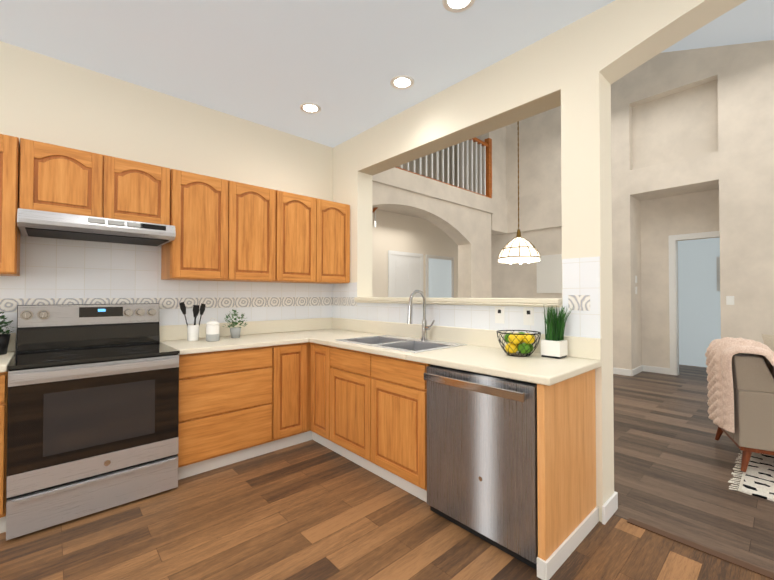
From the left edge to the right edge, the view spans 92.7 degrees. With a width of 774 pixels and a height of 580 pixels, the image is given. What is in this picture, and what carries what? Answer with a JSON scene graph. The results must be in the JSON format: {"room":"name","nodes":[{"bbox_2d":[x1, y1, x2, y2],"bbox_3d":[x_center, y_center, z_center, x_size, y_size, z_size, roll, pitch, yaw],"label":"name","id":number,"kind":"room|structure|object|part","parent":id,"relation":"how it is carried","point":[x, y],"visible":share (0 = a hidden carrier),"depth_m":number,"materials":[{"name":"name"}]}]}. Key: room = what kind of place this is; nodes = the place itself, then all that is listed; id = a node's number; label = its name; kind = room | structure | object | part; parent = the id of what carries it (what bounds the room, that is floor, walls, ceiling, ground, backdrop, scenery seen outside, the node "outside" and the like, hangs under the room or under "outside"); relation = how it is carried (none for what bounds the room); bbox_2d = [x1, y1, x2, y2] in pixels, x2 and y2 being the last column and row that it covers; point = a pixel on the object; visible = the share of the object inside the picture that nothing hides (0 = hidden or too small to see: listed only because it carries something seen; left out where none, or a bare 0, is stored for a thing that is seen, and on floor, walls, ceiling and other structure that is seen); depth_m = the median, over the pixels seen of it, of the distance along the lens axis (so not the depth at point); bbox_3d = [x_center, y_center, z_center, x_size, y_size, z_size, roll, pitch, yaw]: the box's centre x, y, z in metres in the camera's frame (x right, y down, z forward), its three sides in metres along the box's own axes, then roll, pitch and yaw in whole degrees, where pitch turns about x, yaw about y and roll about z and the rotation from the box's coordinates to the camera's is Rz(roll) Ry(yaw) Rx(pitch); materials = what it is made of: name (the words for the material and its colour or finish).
{"room":"kitchen","nodes":[
{"label":"kitchen","id":0,"kind":"room"},
{"bbox_2d":[0,41,332,200],"bbox_3d":[-2.574,-0.207,2.394,5.200,3.040,0.150,1,-1,-42],"label":"wall","id":1,"kind":"structure","parent":0,"point":[47,99],"depth_m":2.91,"materials":[{"name":"beige paint"}]},
{"bbox_2d":[0,134,35,275],"bbox_3d":[-2.433,-0.504,2.195,0.485,0.820,0.329,1,-1,-42],"label":"upper cabinet","id":2,"kind":"object","parent":1,"relation":"attached to","point":[17,159],"depth_m":2.18,"materials":[{"name":"brown wood"}]},
{"bbox_2d":[36,141,115,218],"bbox_3d":[-2.130,-0.685,2.473,0.458,0.450,0.329,1,-1,-42],"label":"upper cabinet","id":3,"kind":"object","parent":1,"relation":"attached to","point":[68,180],"depth_m":2.37,"materials":[{"name":"brown wood"}]},
{"bbox_2d":[17,208,175,245],"bbox_3d":[-1.948,-0.404,2.520,0.791,0.106,0.499,1,-1,-42],"label":"range hood","id":4,"kind":"object","parent":3,"relation":"attached to","point":[38,223],"visible":1,"depth_m":2.35,"materials":[{"name":"brushed steel"},{"name":"black plastic"},{"name":"dark grey metal"}]},
{"bbox_2d":[116,157,171,224],"bbox_3d":[-1.881,-0.682,2.700,0.458,0.450,0.329,1,-1,-42],"label":"upper cabinet","id":5,"kind":"object","parent":1,"relation":"attached to","point":[143,190],"depth_m":2.62,"materials":[{"name":"brown wood"}]},
{"bbox_2d":[0,232,332,351],"bbox_3d":[-1.857,0.021,2.940,3.400,0.800,0.005,1,-1,-42],"label":"wall tile","id":6,"kind":"structure","parent":1,"relation":"attached to","point":[54,271],"depth_m":2.85,"materials":[{"name":"white tile"}]},
{"bbox_2d":[7,318,331,349],"bbox_3d":[-1.857,0.346,2.915,3.372,0.120,0.022,1,-1,-42],"label":"backsplash","id":7,"kind":"structure","parent":1,"relation":"attached to","point":[274,327],"depth_m":3.47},
{"bbox_2d":[161,169,239,281],"bbox_3d":[-1.558,-0.493,2.991,0.539,0.820,0.329,1,-1,-42],"label":"upper cabinet","id":8,"kind":"object","parent":1,"relation":"attached to","point":[205,246],"depth_m":2.89,"materials":[{"name":"brown wood"}]},
{"bbox_2d":[240,183,283,281],"bbox_3d":[-1.249,-0.489,3.273,0.538,0.820,0.329,1,-1,-42],"label":"upper cabinet","id":9,"kind":"object","parent":1,"relation":"attached to","point":[261,208],"depth_m":3.20,"materials":[{"name":"brown wood"}]},
{"bbox_2d":[277,192,323,283],"bbox_3d":[-0.947,-0.485,3.548,0.535,0.820,0.329,1,-1,-42],"label":"upper cabinet","id":10,"kind":"object","parent":1,"relation":"attached to","point":[303,215],"depth_m":3.48,"materials":[{"name":"brown wood"}]},
{"bbox_2d":[324,200,349,283],"bbox_3d":[-0.665,-0.481,3.806,0.469,0.820,0.329,1,-1,-42],"label":"upper cabinet","id":11,"kind":"object","parent":1,"relation":"attached to","point":[336,215],"depth_m":3.73,"materials":[{"name":"brown wood"}]},
{"bbox_2d":[0,0,614,147],"bbox_3d":[-0.166,-1.704,-0.227,5.200,0.120,7.000,1,-1,-42],"label":"ceiling","id":12,"kind":"structure","parent":0,"point":[274,64],"depth_m":2.43,"materials":[{"name":"grey paint"}]},
{"bbox_2d":[300,103,320,113],"bbox_3d":[-0.671,-1.600,3.235,0.183,0.030,0.183,-1,-1,42],"label":"recessed light","id":13,"kind":"object","parent":12,"relation":"in","point":[311,108],"depth_m":3.23,"materials":[{"name":"white"}]},
{"bbox_2d":[390,75,413,89],"bbox_3d":[0.118,-1.605,2.845,0.183,0.030,0.183,-1,-1,42],"label":"recessed light","id":14,"kind":"object","parent":12,"relation":"in","point":[401,82],"depth_m":2.84,"materials":[{"name":"white"}]},
{"bbox_2d":[442,0,474,12],"bbox_3d":[0.400,-1.617,2.046,0.183,0.030,0.183,-1,-1,42],"label":"recessed light","id":15,"kind":"object","parent":12,"relation":"in","point":[456,6],"depth_m":2.08,"materials":[{"name":"white"}]},
{"bbox_2d":[0,364,773,579],"bbox_3d":[1.613,1.362,2.974,12.200,0.080,9.400,1,-1,-42],"label":"floor","id":16,"kind":"structure","parent":0,"point":[311,510],"depth_m":2.04,"materials":[{"name":"brown wood"}]},
{"bbox_2d":[0,358,12,532],"bbox_3d":[-2.387,0.872,2.023,0.458,0.871,0.615,1,-1,-42],"label":"base cabinet","id":17,"kind":"object","parent":16,"relation":"on","point":[3,377],"depth_m":1.95,"materials":[{"name":"brown wood"}]},
{"bbox_2d":[0,350,15,373],"bbox_3d":[-2.552,0.411,1.863,0.929,0.039,0.639,1,-1,-42],"label":"countertop","id":18,"kind":"structure","parent":17,"relation":"on","point":[5,359],"depth_m":2.07,"materials":[{"name":"beige stone"}]},
{"bbox_2d":[0,310,13,354],"bbox_3d":[-2.400,0.259,2.275,0.166,0.275,0.164,1,-1,-42],"label":"potted plant","id":19,"kind":"object","parent":18,"relation":"on","point":[4,340],"visible":1,"depth_m":2.28,"materials":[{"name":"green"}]},
{"bbox_2d":[6,303,179,539],"bbox_3d":[-1.877,0.706,2.403,0.794,1.215,0.733,1,-1,-42],"label":"range","id":20,"kind":"object","parent":16,"relation":"on","point":[93,424],"visible":1,"depth_m":2.19,"materials":[{"name":"silver metal"}]},
{"bbox_2d":[177,346,283,479],"bbox_3d":[-1.348,0.886,2.970,0.746,0.871,0.615,1,-1,-42],"label":"base cabinet","id":21,"kind":"object","parent":16,"relation":"on","point":[256,388],"depth_m":2.73,"materials":[{"name":"brown wood"}]},
{"bbox_2d":[160,330,363,353],"bbox_3d":[-1.002,0.431,3.276,1.663,0.039,0.639,1,-1,-42],"label":"countertop","id":22,"kind":"structure","parent":21,"relation":"on","point":[286,337],"depth_m":2.98,"materials":[{"name":"beige stone"}]},
{"bbox_2d":[179,302,205,340],"bbox_3d":[-1.562,0.251,2.972,0.190,0.311,0.084,1,-1,-42],"label":"utensil crock","id":23,"kind":"object","parent":22,"relation":"on","point":[192,332],"visible":1,"depth_m":2.95,"materials":[{"name":"white ceramic"}]},
{"bbox_2d":[206,318,219,341],"bbox_3d":[-1.394,0.315,2.955,0.098,0.183,0.098,1,-1,-42],"label":"canister","id":24,"kind":"object","parent":22,"relation":"on","point":[212,330],"visible":1,"depth_m":2.92,"materials":[{"name":"white ceramic"}]},
{"bbox_2d":[223,309,246,337],"bbox_3d":[-1.298,0.287,3.172,0.217,0.244,0.210,1,-1,-42],"label":"herb plant","id":25,"kind":"object","parent":22,"relation":"on","point":[235,332],"visible":1,"depth_m":3.14,"materials":[{"name":"green plant"}]},
{"bbox_2d":[284,346,299,447],"bbox_3d":[-1.005,0.890,3.282,0.307,0.871,0.615,1,-1,-42],"label":"base cabinet","id":26,"kind":"object","parent":16,"relation":"on","point":[291,353],"depth_m":3.07,"materials":[{"name":"brown wood"}]},
{"bbox_2d":[312,342,392,449],"bbox_3d":[-0.310,0.890,3.266,0.645,0.871,0.388,1,-1,-42],"label":"base cabinet","id":27,"kind":"object","parent":16,"relation":"on","point":[323,357],"depth_m":3.02,"materials":[{"name":"brown wood"}]},
{"bbox_2d":[308,334,601,385],"bbox_3d":[0.274,0.422,2.616,0.666,0.039,2.055,1,-1,-42],"label":"countertop","id":28,"kind":"structure","parent":27,"relation":"on","point":[490,360],"depth_m":2.07,"materials":[{"name":"beige stone"}]},
{"bbox_2d":[336,335,466,352],"bbox_3d":[0.086,0.497,2.843,0.556,0.197,0.881,1,-1,-42],"label":"sink","id":29,"kind":"object","parent":28,"relation":"in","point":[409,344],"visible":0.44,"depth_m":2.88,"materials":[{"name":"silver metal"}]},
{"bbox_2d":[407,290,434,340],"bbox_3d":[0.264,0.198,2.843,0.219,0.400,0.136,1,-1,-42],"label":"faucet","id":30,"kind":"object","parent":28,"relation":"on","point":[425,327],"visible":1,"depth_m":2.89,"materials":[{"name":"silver metal"}]},
{"bbox_2d":[496,330,540,356],"bbox_3d":[0.799,0.325,2.247,0.257,0.141,0.257,1,-1,-42],"label":"fruit basket","id":31,"kind":"object","parent":28,"relation":"on","point":[515,343],"visible":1,"depth_m":2.19,"materials":[{"name":"black metal"}]},
{"bbox_2d":[541,305,573,358],"bbox_3d":[0.981,0.240,2.179,0.231,0.310,0.183,1,-1,-42],"label":"grass plant","id":32,"kind":"object","parent":28,"relation":"on","point":[554,343],"visible":1,"depth_m":2.15,"materials":[{"name":"green plant"}]},
{"bbox_2d":[332,358,467,501],"bbox_3d":[0.103,0.969,2.812,0.645,0.699,0.964,1,-1,-42],"label":"base cabinet","id":33,"kind":"object","parent":16,"relation":"on","point":[379,409],"depth_m":2.47,"materials":[{"name":"brown wood"}]},
{"bbox_2d":[424,364,537,569],"bbox_3d":[0.660,0.876,2.126,0.660,0.868,0.662,1,-1,-42],"label":"dishwasher","id":34,"kind":"object","parent":16,"relation":"on","point":[482,456],"visible":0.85,"depth_m":1.89,"materials":[{"name":"silver metal"}]},
{"bbox_2d":[627,518,773,579],"bbox_3d":[2.790,1.284,0.540,0.050,0.006,4.215,1,-1,-42],"label":"threshold strip","id":35,"kind":"object","parent":16,"relation":"on","point":[732,560],"depth_m":1.85,"materials":[{"name":"brown wood"}]},
{"bbox_2d":[728,450,773,500],"bbox_3d":[3.962,1.306,2.332,2.392,0.011,2.485,1,-1,-42],"label":"rug","id":36,"kind":"object","parent":16,"relation":"on","point":[757,479],"visible":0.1,"depth_m":2.57,"materials":[{"name":"white fabric"}]},
{"bbox_2d":[705,334,773,471],"bbox_3d":[2.997,0.824,2.750,0.985,0.958,0.752,0,-1,30],"label":"armchair","id":37,"kind":"object","parent":36,"relation":"on","point":[740,380],"visible":1,"depth_m":2.63,"materials":[{"name":"beige fabric"}]},
{"bbox_2d":[705,337,773,432],"bbox_3d":[2.735,0.685,2.727,0.557,0.668,0.617,1,-1,-42],"label":"throw","id":38,"kind":"object","parent":37,"relation":"on","point":[740,371],"depth_m":2.63,"materials":[{"name":"beige fabric"}]},
{"bbox_2d":[372,143,459,297],"bbox_3d":[-0.067,-1.923,6.868,4.500,6.600,0.150,1,-1,-42],"label":"wall","id":39,"kind":"structure","parent":0,"point":[391,231],"depth_m":7.42,"materials":[{"name":"beige paint"}]},
{"bbox_2d":[388,250,453,297],"bbox_3d":[0.739,0.331,7.451,1.940,2.110,0.020,1,-1,-42],"label":"hall door","id":40,"kind":"structure","parent":39,"relation":"in","point":[405,274],"depth_m":7.36,"materials":[{"name":"white"}]},
{"bbox_2d":[372,126,507,297],"bbox_3d":[0.474,-1.929,6.423,4.300,6.600,1.235,1,-1,-42],"label":"wall","id":41,"kind":"structure","parent":0,"point":[468,223],"depth_m":6.56,"materials":[{"name":"beige paint"}]},
{"bbox_2d":[372,207,377,226],"bbox_3d":[-0.377,-1.048,6.175,0.575,0.820,0.060,1,-1,-42],"label":"wall sconce","id":42,"kind":"object","parent":41,"relation":"attached to","point":[374,210],"visible":0.17,"depth_m":6.32,"materials":[{"name":"brown glass"}]},
{"bbox_2d":[395,137,491,197],"bbox_3d":[0.604,-2.318,5.841,3.700,1.160,0.100,1,-1,-42],"label":"balcony railing","id":43,"kind":"object","parent":41,"relation":"attached to","point":[486,144],"visible":0.31,"depth_m":6.64,"materials":[{"name":"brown wood"}]},
{"bbox_2d":[508,188,561,233],"bbox_3d":[2.901,-1.482,6.908,0.050,0.680,1.320,1,-1,-42],"label":"wall","id":44,"kind":"structure","parent":0,"point":[543,210],"depth_m":6.97,"materials":[{"name":"beige paint"}]},
{"bbox_2d":[333,0,746,521],"bbox_3d":[1.695,-1.996,1.743,0.200,6.600,7.400,1,-1,-42],"label":"wall","id":45,"kind":"structure","parent":0,"point":[583,64],"depth_m":2.21,"materials":[{"name":"beige paint"}]},
{"bbox_2d":[354,297,561,305],"bbox_3d":[0.456,0.087,3.070,0.285,0.046,2.028,1,-1,-42],"label":"sill","id":46,"kind":"structure","parent":45,"relation":"on","point":[525,301],"depth_m":2.67,"materials":[{"name":"beige laminate"}]},
{"bbox_2d":[358,89,560,175],"bbox_3d":[0.458,-1.224,3.090,0.198,0.004,2.032,1,-1,-42],"label":"soffit","id":47,"kind":"structure","parent":45,"relation":"attached to","point":[549,101],"depth_m":2.84,"materials":[{"name":"beige paint"}]},
{"bbox_2d":[332,256,600,338],"bbox_3d":[0.304,0.123,3.087,0.005,0.600,2.687,1,-1,-42],"label":"wall tile","id":48,"kind":"structure","parent":45,"relation":"attached to","point":[580,276],"depth_m":2.59,"materials":[{"name":"white tile"}]},
{"bbox_2d":[495,307,504,323],"bbox_3d":[0.780,0.173,2.557,0.007,0.115,0.070,1,-1,-42],"label":"electrical outlet plate","id":49,"kind":"object","parent":48,"relation":"attached to","point":[499,311],"depth_m":2.55,"materials":[{"name":"white plastic"}]},
{"bbox_2d":[523,307,533,324],"bbox_3d":[0.921,0.171,2.402,0.007,0.115,0.070,1,-1,-42],"label":"electrical outlet plate","id":50,"kind":"object","parent":48,"relation":"attached to","point":[528,312],"depth_m":2.40,"materials":[{"name":"white plastic"}]},
{"bbox_2d":[568,295,589,310],"bbox_3d":[1.131,0.075,2.174,0.004,0.090,0.120,1,-1,-42],"label":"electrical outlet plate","id":51,"kind":"object","parent":48,"relation":"attached to","point":[580,302],"depth_m":2.17,"materials":[{"name":"white tile"}]},
{"bbox_2d":[332,318,601,357],"bbox_3d":[0.297,0.349,3.070,0.022,0.120,2.694,1,-1,-42],"label":"backsplash","id":52,"kind":"structure","parent":45,"relation":"attached to","point":[577,347],"depth_m":2.79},
{"bbox_2d":[602,491,617,511],"bbox_3d":[0.330,1.277,3.355,0.015,0.100,3.110,1,-1,-42],"label":"baseboard","id":53,"kind":"structure","parent":45,"relation":"attached to","point":[609,506],"depth_m":2.16,"materials":[{"name":"white wood"}]},
{"bbox_2d":[460,40,773,375],"bbox_3d":[4.540,-1.940,5.688,0.720,6.600,9.400,1,-1,-42],"label":"wall","id":54,"kind":"structure","parent":0,"point":[692,140],"depth_m":5.67,"materials":[{"name":"beige paint"}]},
{"bbox_2d":[537,254,561,292],"bbox_3d":[3.042,-0.294,6.749,0.026,0.700,0.620,1,-1,-42],"label":"picture","id":55,"kind":"object","parent":54,"relation":"attached to","point":[549,273],"visible":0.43,"depth_m":6.79,"materials":[{"name":"white"}]},
{"bbox_2d":[613,368,630,375],"bbox_3d":[3.747,1.315,5.968,0.018,0.100,0.330,1,-1,-42],"label":"baseboard","id":56,"kind":"structure","parent":54,"relation":"attached to","point":[627,372],"depth_m":5.92,"materials":[{"name":"white wood"}]},
{"bbox_2d":[632,365,642,375],"bbox_3d":[4.090,1.315,6.035,0.615,0.100,0.021,1,-1,-42],"label":"baseboard","id":57,"kind":"structure","parent":54,"relation":"attached to","point":[639,369],"depth_m":6.02,"materials":[{"name":"white wood"}]},
{"bbox_2d":[643,365,669,374],"bbox_3d":[4.449,1.316,6.087,0.015,0.100,0.380,1,-1,-42],"label":"baseboard","id":58,"kind":"structure","parent":54,"relation":"attached to","point":[653,369],"depth_m":6.08,"materials":[{"name":"white wood"}]},
{"bbox_2d":[668,231,719,375],"bbox_3d":[5.361,0.242,5.987,1.218,2.245,1.050,1,-1,-42],"label":"door frame","id":59,"kind":"structure","parent":54,"relation":"attached to","point":[673,306],"depth_m":5.93,"materials":[{"name":"white wood"}]},
{"bbox_2d":[726,296,733,304],"bbox_3d":[4.647,0.141,4.999,0.007,0.120,0.080,1,-1,-42],"label":"light switch","id":60,"kind":"object","parent":54,"relation":"attached to","point":[729,299],"depth_m":5.00,"materials":[{"name":"white plastic"}]},
{"bbox_2d":[678,237,720,366],"bbox_3d":[5.775,-0.128,6.518,0.100,3.000,3.400,1,-1,-42],"label":"wall","id":61,"kind":"structure","parent":0,"point":[699,313],"depth_m":6.64,"materials":[{"name":"paint"}]},
{"bbox_2d":[661,0,773,52],"bbox_3d":[3.608,-3.597,4.863,6.800,3.390,9.400,1,-1,-42],"label":"ceiling","id":62,"kind":"structure","parent":0,"point":[749,21],"depth_m":4.67,"materials":[{"name":"grey paint"}]},
{"bbox_2d":[498,121,540,263],"bbox_3d":[1.848,-2.204,5.201,0.571,3.670,0.572,1,-1,-42],"label":"chandelier","id":63,"kind":"object","parent":62,"relation":"hanging from","point":[518,248],"visible":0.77,"depth_m":5.04,"materials":[{"name":"white glass"}]},
{"bbox_3d":[1.848,-2.443,5.205,0.120,3.192,0.120,1,-1,-42],"label":"chain","id":64,"kind":"part","parent":63,"relation":"part of","materials":[{"name":"gold metal"}]},
{"bbox_3d":[1.848,-0.608,5.178,0.571,0.478,0.572,1,-1,-42],"label":"lamp shade","id":65,"kind":"part","parent":63,"relation":"part of","materials":[{"name":"white glass"}]}
]}

